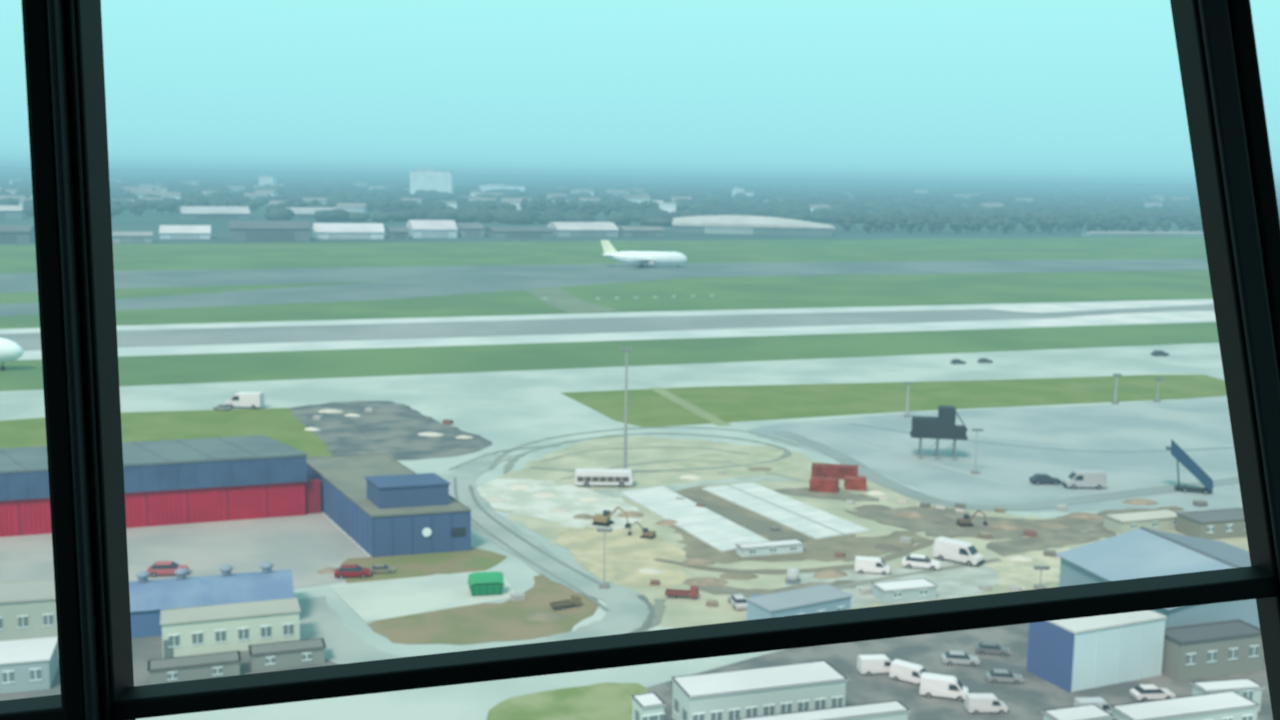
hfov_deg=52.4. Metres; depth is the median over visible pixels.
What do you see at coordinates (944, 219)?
tree
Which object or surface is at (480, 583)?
waste skip
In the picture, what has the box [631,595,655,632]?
dirt track
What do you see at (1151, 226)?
tree
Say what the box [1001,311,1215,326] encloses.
concrete repair
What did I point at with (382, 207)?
tree
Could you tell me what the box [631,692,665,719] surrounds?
cabin
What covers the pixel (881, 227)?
tree
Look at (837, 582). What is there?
earth patch
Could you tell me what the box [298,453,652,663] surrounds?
road
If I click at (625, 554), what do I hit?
dirt patch
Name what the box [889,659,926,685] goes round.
van
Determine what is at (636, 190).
house
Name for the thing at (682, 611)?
ground
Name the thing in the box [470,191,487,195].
house
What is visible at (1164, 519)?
cabin
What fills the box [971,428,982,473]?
floodlight mast
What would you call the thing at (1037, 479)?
car
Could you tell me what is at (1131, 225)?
tree
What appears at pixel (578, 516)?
heap
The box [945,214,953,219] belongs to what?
tree
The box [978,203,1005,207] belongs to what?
house
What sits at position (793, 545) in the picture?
cabin
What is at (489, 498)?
heap
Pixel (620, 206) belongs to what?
tree
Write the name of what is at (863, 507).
heap
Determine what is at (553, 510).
heap
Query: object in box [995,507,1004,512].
stack
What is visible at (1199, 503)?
stack
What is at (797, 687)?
building
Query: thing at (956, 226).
tree
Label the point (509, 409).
taxiway
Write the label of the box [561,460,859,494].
dirt track
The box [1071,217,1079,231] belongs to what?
tree
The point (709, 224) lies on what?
hangar
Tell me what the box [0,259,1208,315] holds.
runway
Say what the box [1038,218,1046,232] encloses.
tree
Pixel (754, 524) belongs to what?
dirt track
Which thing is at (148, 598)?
workshop
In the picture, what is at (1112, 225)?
tree
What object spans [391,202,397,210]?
tree
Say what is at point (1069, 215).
tree
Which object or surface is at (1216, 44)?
window
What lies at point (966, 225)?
tree
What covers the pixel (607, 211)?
tree
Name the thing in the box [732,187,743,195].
office block
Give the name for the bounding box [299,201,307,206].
tree
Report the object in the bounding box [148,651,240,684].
cabin
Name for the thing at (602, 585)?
floodlight mast
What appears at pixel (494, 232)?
hangar
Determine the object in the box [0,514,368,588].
yard
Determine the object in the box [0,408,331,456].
grass strip
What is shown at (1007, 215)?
tree
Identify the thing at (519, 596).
stack
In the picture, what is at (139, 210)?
tree
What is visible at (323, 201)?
house
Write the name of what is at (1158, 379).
floodlight mast
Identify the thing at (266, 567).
roof vent
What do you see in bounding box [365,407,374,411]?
stack
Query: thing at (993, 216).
tree
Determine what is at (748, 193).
house
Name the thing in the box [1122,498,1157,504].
heap
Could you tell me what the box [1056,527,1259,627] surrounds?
shed
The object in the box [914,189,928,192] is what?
house
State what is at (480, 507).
dirt track
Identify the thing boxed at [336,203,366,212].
house
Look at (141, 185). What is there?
house
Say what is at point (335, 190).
woodland
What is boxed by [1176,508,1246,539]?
building
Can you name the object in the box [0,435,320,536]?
hangar
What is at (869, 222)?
tree
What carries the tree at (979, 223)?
on the ground at (149, 220)
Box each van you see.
[225,392,264,408]
[854,556,890,574]
[857,654,891,675]
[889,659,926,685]
[920,672,969,701]
[933,536,984,566]
[964,693,1008,713]
[1061,470,1106,489]
[1073,697,1111,713]
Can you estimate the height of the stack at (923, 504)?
0.630 m
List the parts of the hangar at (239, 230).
door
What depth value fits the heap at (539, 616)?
146.46 m
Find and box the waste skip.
[468,571,503,595]
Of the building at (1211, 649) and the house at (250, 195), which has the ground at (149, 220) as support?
the house at (250, 195)
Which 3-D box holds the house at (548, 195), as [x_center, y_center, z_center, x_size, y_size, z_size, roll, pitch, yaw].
[-139.385,-272.068,2179.994,34.086,13.662,15.180,0,8,-6]
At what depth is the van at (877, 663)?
131.45 m
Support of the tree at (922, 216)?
on the ground at (149, 220)
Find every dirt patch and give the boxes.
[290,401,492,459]
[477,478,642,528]
[554,526,691,587]
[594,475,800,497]
[782,560,999,606]
[983,548,1069,589]
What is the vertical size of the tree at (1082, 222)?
13.266 m
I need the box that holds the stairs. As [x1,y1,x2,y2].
[1166,439,1212,494]
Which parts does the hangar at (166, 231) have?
door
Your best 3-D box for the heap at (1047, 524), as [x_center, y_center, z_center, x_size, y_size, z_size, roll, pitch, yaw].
[59.966,23.864,189.263,6.302,0.629,3.838,4,9,21]
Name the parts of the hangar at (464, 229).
door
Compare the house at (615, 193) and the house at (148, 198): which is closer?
the house at (148, 198)
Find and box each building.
[160,598,300,657]
[306,453,470,557]
[671,660,847,719]
[1026,610,1166,692]
[1162,619,1263,680]
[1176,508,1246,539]
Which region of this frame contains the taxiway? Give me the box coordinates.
[0,343,1223,719]
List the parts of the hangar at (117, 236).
door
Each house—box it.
[0,195,24,200]
[5,189,17,193]
[9,179,23,183]
[19,198,29,204]
[111,199,135,202]
[128,187,155,191]
[130,190,153,198]
[139,184,152,186]
[140,197,163,199]
[152,192,181,198]
[155,188,168,191]
[201,191,215,194]
[226,186,244,190]
[244,193,267,198]
[253,185,266,187]
[254,189,277,195]
[269,184,284,187]
[269,200,284,204]
[302,197,326,204]
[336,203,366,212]
[353,183,366,186]
[369,186,386,189]
[401,198,421,203]
[442,201,456,207]
[460,196,478,200]
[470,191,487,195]
[477,198,497,200]
[500,198,531,209]
[547,194,566,197]
[575,189,593,195]
[579,198,600,200]
[610,190,629,195]
[626,195,650,202]
[629,189,644,191]
[670,196,691,201]
[740,191,755,195]
[808,205,830,211]
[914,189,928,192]
[954,194,971,198]
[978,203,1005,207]
[1016,198,1033,201]
[1144,203,1162,206]
[1149,197,1163,200]
[1171,197,1189,199]
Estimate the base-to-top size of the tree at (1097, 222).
11.288 m
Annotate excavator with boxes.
[592,506,630,527]
[628,521,655,538]
[956,510,987,526]
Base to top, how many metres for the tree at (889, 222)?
12.334 m
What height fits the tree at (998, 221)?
11.065 m
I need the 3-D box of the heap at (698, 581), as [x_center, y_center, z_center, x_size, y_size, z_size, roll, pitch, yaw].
[7.970,27.218,160.495,6.337,0.656,3.429,1,8,-2]
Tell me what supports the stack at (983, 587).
on the dirt patch at (958, 582)
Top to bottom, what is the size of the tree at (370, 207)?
10.717 m
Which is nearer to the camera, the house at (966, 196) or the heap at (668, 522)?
the heap at (668, 522)
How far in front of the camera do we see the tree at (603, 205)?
1532.53 m
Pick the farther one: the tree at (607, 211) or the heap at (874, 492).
the tree at (607, 211)
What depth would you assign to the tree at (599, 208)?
1565.62 m
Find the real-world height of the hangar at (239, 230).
13.000 m
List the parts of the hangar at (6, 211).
door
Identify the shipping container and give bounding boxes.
[809,475,838,492]
[811,462,857,478]
[844,475,866,490]
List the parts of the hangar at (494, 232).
door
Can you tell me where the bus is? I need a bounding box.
[575,468,632,487]
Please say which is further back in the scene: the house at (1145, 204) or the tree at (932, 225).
the house at (1145, 204)
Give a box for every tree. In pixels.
[112,199,120,204]
[128,203,132,213]
[133,202,143,215]
[139,199,147,209]
[148,202,153,210]
[152,201,159,212]
[156,203,167,214]
[168,202,176,213]
[184,200,192,205]
[200,198,209,205]
[249,203,255,211]
[286,200,293,206]
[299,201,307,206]
[367,203,374,212]
[379,205,385,212]
[381,202,389,207]
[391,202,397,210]
[404,203,413,209]
[411,203,417,209]
[485,203,496,209]
[507,204,515,210]
[520,198,528,208]
[526,204,533,209]
[538,198,544,211]
[542,200,550,209]
[550,204,560,208]
[556,199,566,209]
[567,203,578,210]
[583,202,593,214]
[596,202,601,213]
[600,202,610,209]
[603,206,611,218]
[612,200,622,212]
[618,203,623,210]
[622,204,629,208]
[630,202,638,208]
[639,202,646,210]
[647,201,658,209]
[835,212,842,224]
[843,217,851,231]
[848,213,858,227]
[863,217,874,232]
[872,217,881,231]
[879,220,884,230]
[884,219,893,231]
[898,216,906,229]
[906,220,915,233]
[915,219,924,231]
[919,214,927,225]
[927,213,937,221]
[928,219,937,232]
[936,219,944,232]
[941,217,946,229]
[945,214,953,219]
[949,217,960,230]
[951,222,961,233]
[959,217,965,227]
[961,214,968,220]
[963,221,971,232]
[970,221,976,232]
[976,220,983,232]
[980,214,989,226]
[986,220,996,232]
[988,213,997,219]
[994,219,1001,230]
[1001,222,1009,232]
[1004,214,1012,219]
[1012,220,1016,230]
[1013,214,1018,223]
[1019,215,1029,227]
[1024,221,1029,230]
[1027,221,1036,232]
[1032,214,1039,223]
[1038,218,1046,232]
[1046,219,1056,233]
[1056,221,1065,231]
[1065,213,1072,218]
[1065,221,1073,232]
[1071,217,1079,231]
[1078,217,1084,230]
[1086,219,1095,231]
[1092,220,1100,230]
[1097,216,1104,229]
[1101,218,1110,231]
[1108,220,1119,231]
[1109,214,1116,220]
[1119,214,1126,220]
[1119,221,1127,230]
[1125,214,1135,221]
[1128,222,1136,231]
[1129,220,1139,231]
[1136,219,1143,230]
[1147,222,1155,231]
[1148,218,1158,227]
[1161,221,1171,231]
[1172,213,1179,223]
[1177,219,1184,230]
[1182,217,1189,228]
[1187,222,1193,231]
[1190,219,1201,231]
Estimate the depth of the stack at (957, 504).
198.34 m
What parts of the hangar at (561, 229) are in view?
door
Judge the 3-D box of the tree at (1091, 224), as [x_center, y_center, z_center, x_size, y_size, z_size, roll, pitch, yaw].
[421.238,-124.981,1214.330,8.576,13.966,9.945,2,8,7]
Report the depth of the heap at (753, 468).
221.75 m
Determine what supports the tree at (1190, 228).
on the ground at (149, 220)
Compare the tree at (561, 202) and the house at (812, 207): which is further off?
the house at (812, 207)
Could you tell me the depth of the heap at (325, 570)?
162.20 m
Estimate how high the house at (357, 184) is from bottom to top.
14.788 m
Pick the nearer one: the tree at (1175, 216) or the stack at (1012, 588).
the stack at (1012, 588)
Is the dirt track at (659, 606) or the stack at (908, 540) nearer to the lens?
the dirt track at (659, 606)
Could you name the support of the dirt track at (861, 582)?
on the ground at (682, 611)
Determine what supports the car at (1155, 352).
on the taxiway
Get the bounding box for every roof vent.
[136,571,149,582]
[174,568,187,579]
[219,565,232,575]
[260,562,273,572]
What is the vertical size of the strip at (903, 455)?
0.001 m
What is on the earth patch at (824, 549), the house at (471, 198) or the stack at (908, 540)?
the stack at (908, 540)
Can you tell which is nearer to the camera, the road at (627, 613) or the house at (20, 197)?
the road at (627, 613)
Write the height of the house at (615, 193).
14.825 m
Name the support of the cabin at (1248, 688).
on the car park at (1026, 700)
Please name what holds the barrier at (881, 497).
on the ground at (682, 611)
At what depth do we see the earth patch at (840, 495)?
205.39 m
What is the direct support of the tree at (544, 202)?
on the ground at (149, 220)
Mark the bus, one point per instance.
(586, 477)
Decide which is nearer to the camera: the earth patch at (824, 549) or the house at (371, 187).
the earth patch at (824, 549)
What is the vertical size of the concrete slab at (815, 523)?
0.320 m
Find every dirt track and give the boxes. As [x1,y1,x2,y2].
[449,445,559,468]
[454,477,609,610]
[468,485,598,583]
[488,427,798,468]
[503,433,791,472]
[541,446,749,461]
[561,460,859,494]
[630,599,665,632]
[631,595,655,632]
[654,506,1183,573]
[676,492,809,541]
[698,558,1000,595]
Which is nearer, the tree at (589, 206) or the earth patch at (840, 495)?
the earth patch at (840, 495)
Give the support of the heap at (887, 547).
on the earth patch at (824, 549)
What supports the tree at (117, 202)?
on the ground at (149, 220)
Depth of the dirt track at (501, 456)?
248.47 m
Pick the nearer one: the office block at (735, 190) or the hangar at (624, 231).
the hangar at (624, 231)
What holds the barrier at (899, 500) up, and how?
on the ground at (682, 611)
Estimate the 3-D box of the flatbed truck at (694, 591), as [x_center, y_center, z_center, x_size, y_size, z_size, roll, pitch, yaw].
[5.002,27.598,154.647,3.943,1.483,1.276,2,8,8]
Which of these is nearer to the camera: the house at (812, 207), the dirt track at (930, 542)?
the dirt track at (930, 542)
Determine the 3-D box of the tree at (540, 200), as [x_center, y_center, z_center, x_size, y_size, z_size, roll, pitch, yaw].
[-121.883,-192.500,1616.006,10.634,17.280,12.003,0,8,-8]
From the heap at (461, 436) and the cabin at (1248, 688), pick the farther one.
the heap at (461, 436)
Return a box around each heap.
[304,427,320,430]
[316,567,336,573]
[319,409,342,412]
[344,413,360,416]
[418,432,443,435]
[456,435,472,438]
[485,497,505,500]
[506,484,532,489]
[525,612,566,621]
[532,492,558,496]
[550,509,571,512]
[573,514,592,518]
[578,497,600,500]
[616,511,643,516]
[638,568,663,573]
[655,519,677,525]
[679,474,701,479]
[681,558,715,564]
[683,577,727,585]
[719,571,758,579]
[748,467,772,470]
[813,570,847,578]
[854,505,890,510]
[866,490,884,494]
[875,544,902,550]
[892,511,924,517]
[987,522,1024,529]
[1006,555,1032,561]
[1031,521,1070,528]
[1064,512,1103,518]
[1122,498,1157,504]
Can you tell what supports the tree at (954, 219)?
on the ground at (149, 220)
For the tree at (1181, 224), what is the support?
on the ground at (149, 220)
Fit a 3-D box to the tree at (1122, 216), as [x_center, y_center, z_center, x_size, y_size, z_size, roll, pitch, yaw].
[527.769,-152.571,1417.428,11.851,13.870,9.947,1,8,3]
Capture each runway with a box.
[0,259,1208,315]
[0,299,1215,359]
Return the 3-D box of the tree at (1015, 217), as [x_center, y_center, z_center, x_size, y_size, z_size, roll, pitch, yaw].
[405.884,-151.200,1402.707,7.491,11.768,9.358,3,8,13]
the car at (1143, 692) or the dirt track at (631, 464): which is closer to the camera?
the car at (1143, 692)
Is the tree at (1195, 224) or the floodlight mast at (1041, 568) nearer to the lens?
the floodlight mast at (1041, 568)
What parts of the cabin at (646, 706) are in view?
door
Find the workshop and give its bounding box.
[129,562,293,637]
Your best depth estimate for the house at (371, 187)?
2749.43 m
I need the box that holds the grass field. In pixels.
[0,237,1218,390]
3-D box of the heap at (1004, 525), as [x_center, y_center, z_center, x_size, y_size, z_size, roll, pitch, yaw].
[52.838,23.874,188.364,6.338,0.656,3.429,4,9,23]
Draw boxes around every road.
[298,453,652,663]
[773,431,1238,509]
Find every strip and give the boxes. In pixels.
[0,281,375,303]
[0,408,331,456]
[341,547,506,582]
[487,682,647,719]
[562,375,1226,426]
[800,427,1009,484]
[850,423,1233,451]
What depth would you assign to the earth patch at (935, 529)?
190.09 m
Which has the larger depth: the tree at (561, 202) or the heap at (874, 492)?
the tree at (561, 202)
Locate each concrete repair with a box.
[987,300,1212,312]
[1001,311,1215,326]
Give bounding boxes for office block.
[259,175,276,184]
[409,169,453,193]
[480,184,525,190]
[647,200,676,212]
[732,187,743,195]
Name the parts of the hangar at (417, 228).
door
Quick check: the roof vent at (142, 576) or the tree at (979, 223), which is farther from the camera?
the tree at (979, 223)
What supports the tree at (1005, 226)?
on the ground at (149, 220)
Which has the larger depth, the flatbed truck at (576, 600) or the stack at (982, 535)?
the stack at (982, 535)
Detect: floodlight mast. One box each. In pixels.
[597,527,611,588]
[621,348,631,468]
[904,382,912,416]
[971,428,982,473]
[1034,566,1049,588]
[1111,374,1121,403]
[1153,378,1162,401]
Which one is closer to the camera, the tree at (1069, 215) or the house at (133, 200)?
the tree at (1069, 215)
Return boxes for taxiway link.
[526,288,618,312]
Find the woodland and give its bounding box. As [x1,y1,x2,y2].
[0,170,1279,226]
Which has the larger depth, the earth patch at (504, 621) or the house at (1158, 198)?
the house at (1158, 198)
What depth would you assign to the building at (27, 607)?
137.15 m
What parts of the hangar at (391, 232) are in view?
door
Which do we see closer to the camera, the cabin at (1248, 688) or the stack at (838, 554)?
the cabin at (1248, 688)
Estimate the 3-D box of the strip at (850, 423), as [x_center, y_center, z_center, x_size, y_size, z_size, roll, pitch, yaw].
[78.265,15.197,253.034,71.539,0.001,24.667,1,8,0]
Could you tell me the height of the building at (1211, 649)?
4.300 m
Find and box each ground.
[0,167,1279,244]
[493,435,1248,627]
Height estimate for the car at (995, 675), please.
1.184 m
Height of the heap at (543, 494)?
0.541 m
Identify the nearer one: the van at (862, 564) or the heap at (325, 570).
the heap at (325, 570)
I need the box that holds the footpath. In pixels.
[650,387,730,425]
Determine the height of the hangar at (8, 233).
10.753 m
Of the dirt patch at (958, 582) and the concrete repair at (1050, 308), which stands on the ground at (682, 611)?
the dirt patch at (958, 582)
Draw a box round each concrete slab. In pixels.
[328,569,514,621]
[620,486,768,551]
[702,482,869,538]
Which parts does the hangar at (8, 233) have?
door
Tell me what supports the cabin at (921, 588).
on the dirt patch at (958, 582)
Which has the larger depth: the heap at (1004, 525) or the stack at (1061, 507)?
the stack at (1061, 507)
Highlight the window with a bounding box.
[0,0,1279,719]
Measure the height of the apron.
0.001 m
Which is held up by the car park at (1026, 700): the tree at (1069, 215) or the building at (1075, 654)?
the building at (1075, 654)
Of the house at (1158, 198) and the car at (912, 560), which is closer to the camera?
the car at (912, 560)
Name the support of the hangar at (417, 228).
on the ground at (149, 220)
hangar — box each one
[0,205,23,218]
[0,225,34,242]
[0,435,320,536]
[112,231,154,242]
[159,225,211,238]
[180,206,249,218]
[229,221,309,240]
[286,207,338,218]
[312,223,384,238]
[385,227,409,238]
[406,220,457,237]
[456,223,484,236]
[485,227,553,237]
[546,222,618,236]
[617,226,664,236]
[672,215,834,235]
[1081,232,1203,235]
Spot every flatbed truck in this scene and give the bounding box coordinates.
[550,594,581,610]
[665,585,698,599]
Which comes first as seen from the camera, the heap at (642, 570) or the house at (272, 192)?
the heap at (642, 570)
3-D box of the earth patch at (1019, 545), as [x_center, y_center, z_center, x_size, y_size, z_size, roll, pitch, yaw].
[57.593,25.281,180.667,20.931,0.001,14.767,1,8,0]
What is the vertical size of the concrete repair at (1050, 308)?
0.001 m
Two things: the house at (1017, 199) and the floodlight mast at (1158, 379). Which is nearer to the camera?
the floodlight mast at (1158, 379)
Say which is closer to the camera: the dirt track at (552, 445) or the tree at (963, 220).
the dirt track at (552, 445)
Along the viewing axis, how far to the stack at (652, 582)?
159.06 m
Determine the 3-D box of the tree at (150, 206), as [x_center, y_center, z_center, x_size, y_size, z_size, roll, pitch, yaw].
[-541.880,-170.644,1443.750,8.894,10.736,8.858,0,8,-5]
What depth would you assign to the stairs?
210.00 m
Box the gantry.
[910,406,967,460]
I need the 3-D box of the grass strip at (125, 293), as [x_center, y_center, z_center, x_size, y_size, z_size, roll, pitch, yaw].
[-221.442,-25.171,502.908,212.096,0.001,170.755,1,8,0]
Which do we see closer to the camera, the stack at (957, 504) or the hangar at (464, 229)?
the stack at (957, 504)
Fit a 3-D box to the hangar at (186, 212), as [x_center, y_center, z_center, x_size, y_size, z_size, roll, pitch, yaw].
[-416.467,-144.643,1273.190,62.799,11.522,42.000,-3,9,-23]
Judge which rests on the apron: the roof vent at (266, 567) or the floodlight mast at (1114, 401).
the floodlight mast at (1114, 401)
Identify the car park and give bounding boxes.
[0,636,336,700]
[646,623,1272,719]
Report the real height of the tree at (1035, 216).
14.142 m
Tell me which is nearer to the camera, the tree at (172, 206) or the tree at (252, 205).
the tree at (172, 206)
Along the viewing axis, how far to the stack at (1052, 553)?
173.72 m
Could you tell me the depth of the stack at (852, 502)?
199.97 m
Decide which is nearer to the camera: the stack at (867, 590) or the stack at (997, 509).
the stack at (867, 590)
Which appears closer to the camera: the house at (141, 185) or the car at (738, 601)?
the car at (738, 601)
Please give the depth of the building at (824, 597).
144.47 m
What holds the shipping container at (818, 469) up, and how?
on the ground at (682, 611)
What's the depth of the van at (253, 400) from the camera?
271.10 m
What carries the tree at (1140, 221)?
on the ground at (149, 220)
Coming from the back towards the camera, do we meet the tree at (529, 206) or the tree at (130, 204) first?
the tree at (529, 206)
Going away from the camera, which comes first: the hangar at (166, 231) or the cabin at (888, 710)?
the cabin at (888, 710)
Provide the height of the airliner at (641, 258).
14.250 m
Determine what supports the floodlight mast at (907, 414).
on the apron
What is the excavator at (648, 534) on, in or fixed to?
on the dirt patch at (625, 554)
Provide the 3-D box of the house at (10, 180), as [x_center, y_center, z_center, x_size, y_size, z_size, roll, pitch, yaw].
[-1554.007,-445.290,3241.802,31.516,12.632,14.035,0,8,-4]
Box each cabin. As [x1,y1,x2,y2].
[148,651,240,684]
[248,638,325,670]
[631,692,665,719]
[735,539,804,556]
[737,700,909,719]
[871,578,937,602]
[1042,704,1114,719]
[1103,509,1176,533]
[1109,691,1260,719]
[1191,678,1264,710]
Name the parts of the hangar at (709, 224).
door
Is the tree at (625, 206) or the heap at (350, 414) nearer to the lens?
the heap at (350, 414)
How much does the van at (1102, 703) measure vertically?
1.665 m
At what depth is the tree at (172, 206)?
1353.44 m
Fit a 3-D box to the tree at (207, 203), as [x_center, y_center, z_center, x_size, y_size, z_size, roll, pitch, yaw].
[-502.937,-180.101,1502.540,11.501,13.857,10.898,0,8,-5]
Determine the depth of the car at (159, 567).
159.65 m
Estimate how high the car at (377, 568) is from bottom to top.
1.036 m
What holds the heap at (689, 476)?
on the ground at (682, 611)
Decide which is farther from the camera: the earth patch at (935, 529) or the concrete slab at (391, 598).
the earth patch at (935, 529)
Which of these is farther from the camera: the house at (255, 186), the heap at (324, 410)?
the house at (255, 186)
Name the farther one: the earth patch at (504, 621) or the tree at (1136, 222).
the tree at (1136, 222)
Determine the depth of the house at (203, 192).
2067.29 m
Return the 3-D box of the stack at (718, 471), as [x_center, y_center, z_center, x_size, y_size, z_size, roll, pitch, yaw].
[13.483,18.941,219.004,1.200,0.540,0.840,4,9,18]
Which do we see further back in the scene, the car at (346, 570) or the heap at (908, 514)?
the heap at (908, 514)
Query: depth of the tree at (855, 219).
1273.00 m
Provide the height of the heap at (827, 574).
0.766 m
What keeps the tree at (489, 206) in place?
on the ground at (149, 220)
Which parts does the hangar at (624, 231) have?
door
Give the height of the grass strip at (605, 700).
0.001 m
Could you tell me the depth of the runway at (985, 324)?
416.22 m
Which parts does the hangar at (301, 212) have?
door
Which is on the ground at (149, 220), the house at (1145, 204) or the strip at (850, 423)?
the house at (1145, 204)
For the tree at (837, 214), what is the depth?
1336.05 m
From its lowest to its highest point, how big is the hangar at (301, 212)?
10.868 m
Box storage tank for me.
[785,568,800,584]
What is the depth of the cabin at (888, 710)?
114.34 m
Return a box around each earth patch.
[367,574,598,644]
[669,486,929,563]
[698,580,856,596]
[773,487,878,500]
[844,506,1182,539]
[986,529,1116,555]
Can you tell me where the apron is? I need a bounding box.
[747,396,1242,512]
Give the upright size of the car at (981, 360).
1.332 m
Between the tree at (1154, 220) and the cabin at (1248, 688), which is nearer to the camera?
the cabin at (1248, 688)
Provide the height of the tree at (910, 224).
12.050 m
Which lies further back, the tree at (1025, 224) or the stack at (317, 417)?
the tree at (1025, 224)
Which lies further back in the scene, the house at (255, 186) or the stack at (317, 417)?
the house at (255, 186)
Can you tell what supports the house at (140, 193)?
on the ground at (149, 220)
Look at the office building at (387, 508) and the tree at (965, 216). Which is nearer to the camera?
the office building at (387, 508)
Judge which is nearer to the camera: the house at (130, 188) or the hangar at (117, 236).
the hangar at (117, 236)
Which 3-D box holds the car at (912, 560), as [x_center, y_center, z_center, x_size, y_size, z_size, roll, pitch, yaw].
[36.346,26.080,167.914,4.857,1.628,1.980,3,8,15]
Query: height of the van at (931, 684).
2.022 m
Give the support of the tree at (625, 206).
on the ground at (149, 220)
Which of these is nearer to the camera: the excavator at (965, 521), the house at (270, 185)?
the excavator at (965, 521)
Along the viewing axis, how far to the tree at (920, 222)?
1197.62 m
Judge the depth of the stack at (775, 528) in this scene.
184.20 m
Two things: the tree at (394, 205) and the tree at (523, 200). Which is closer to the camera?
the tree at (394, 205)
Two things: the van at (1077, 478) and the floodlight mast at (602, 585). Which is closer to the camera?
the floodlight mast at (602, 585)
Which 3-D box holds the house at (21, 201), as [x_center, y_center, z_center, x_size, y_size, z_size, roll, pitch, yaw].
[-675.026,-173.294,1444.343,29.693,11.901,13.224,5,9,27]
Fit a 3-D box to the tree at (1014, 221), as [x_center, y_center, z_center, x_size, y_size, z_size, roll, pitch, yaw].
[358.159,-128.987,1247.526,7.145,10.588,7.195,6,10,32]
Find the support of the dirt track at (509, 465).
on the ground at (682, 611)
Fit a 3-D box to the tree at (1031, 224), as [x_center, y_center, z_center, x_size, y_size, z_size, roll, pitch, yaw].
[362.222,-122.716,1201.690,8.845,11.347,9.093,6,10,34]
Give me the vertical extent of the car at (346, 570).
1.480 m
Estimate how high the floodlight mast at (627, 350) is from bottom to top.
21.482 m
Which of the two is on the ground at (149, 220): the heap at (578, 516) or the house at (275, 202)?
the house at (275, 202)
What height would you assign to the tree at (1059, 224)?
10.943 m
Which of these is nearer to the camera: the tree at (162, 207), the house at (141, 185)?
the tree at (162, 207)
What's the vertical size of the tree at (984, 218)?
13.218 m
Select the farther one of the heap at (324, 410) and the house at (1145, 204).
the house at (1145, 204)
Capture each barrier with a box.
[879,496,888,500]
[898,499,906,502]
[936,505,944,509]
[955,508,964,512]
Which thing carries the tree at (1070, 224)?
on the ground at (149, 220)
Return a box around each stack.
[312,415,323,419]
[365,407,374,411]
[442,419,452,424]
[510,592,525,600]
[650,580,659,584]
[706,599,717,606]
[716,470,723,473]
[770,526,779,530]
[835,552,844,557]
[845,500,854,504]
[858,586,871,594]
[899,536,912,543]
[919,502,930,506]
[954,502,965,508]
[978,532,991,538]
[978,583,991,590]
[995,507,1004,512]
[1008,585,1021,591]
[1023,529,1036,536]
[1043,549,1056,556]
[1055,504,1068,510]
[1192,500,1207,506]
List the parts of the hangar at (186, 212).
door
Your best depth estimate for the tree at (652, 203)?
1532.53 m
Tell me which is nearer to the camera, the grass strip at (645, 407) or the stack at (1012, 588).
the stack at (1012, 588)
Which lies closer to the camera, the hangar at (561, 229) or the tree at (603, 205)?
the hangar at (561, 229)
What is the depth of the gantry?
231.89 m
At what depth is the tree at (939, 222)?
1181.07 m
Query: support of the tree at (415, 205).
on the ground at (149, 220)
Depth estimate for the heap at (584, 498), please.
199.92 m
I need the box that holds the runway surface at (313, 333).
[0,304,1213,350]
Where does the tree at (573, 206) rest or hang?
on the ground at (149, 220)
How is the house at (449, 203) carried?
on the ground at (149, 220)
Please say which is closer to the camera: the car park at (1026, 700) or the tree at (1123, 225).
the car park at (1026, 700)
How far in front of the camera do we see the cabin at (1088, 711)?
115.81 m
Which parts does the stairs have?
panel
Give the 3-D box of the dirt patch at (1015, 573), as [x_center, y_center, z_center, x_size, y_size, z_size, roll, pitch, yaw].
[51.147,26.912,168.716,15.816,0.001,18.617,1,8,0]
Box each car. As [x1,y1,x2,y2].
[146,561,189,576]
[212,404,230,409]
[334,564,371,578]
[370,564,394,573]
[728,594,746,609]
[902,554,940,569]
[941,650,979,665]
[950,359,965,363]
[975,641,1009,655]
[977,358,992,362]
[985,669,1023,683]
[1029,474,1061,484]
[1130,684,1174,701]
[1151,350,1169,355]
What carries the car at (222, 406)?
on the grass strip at (278, 424)
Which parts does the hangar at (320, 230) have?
door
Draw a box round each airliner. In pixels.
[0,338,23,370]
[601,240,686,266]
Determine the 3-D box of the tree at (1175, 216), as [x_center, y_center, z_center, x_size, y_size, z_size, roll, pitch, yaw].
[622.570,-164.053,1511.038,8.605,12.726,9.676,2,8,11]
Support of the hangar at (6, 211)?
on the ground at (149, 220)
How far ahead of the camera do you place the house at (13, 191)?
1945.83 m
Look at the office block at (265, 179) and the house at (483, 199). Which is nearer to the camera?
the house at (483, 199)
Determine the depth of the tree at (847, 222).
1179.92 m
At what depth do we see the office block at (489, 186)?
2975.02 m
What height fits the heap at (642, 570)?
0.433 m

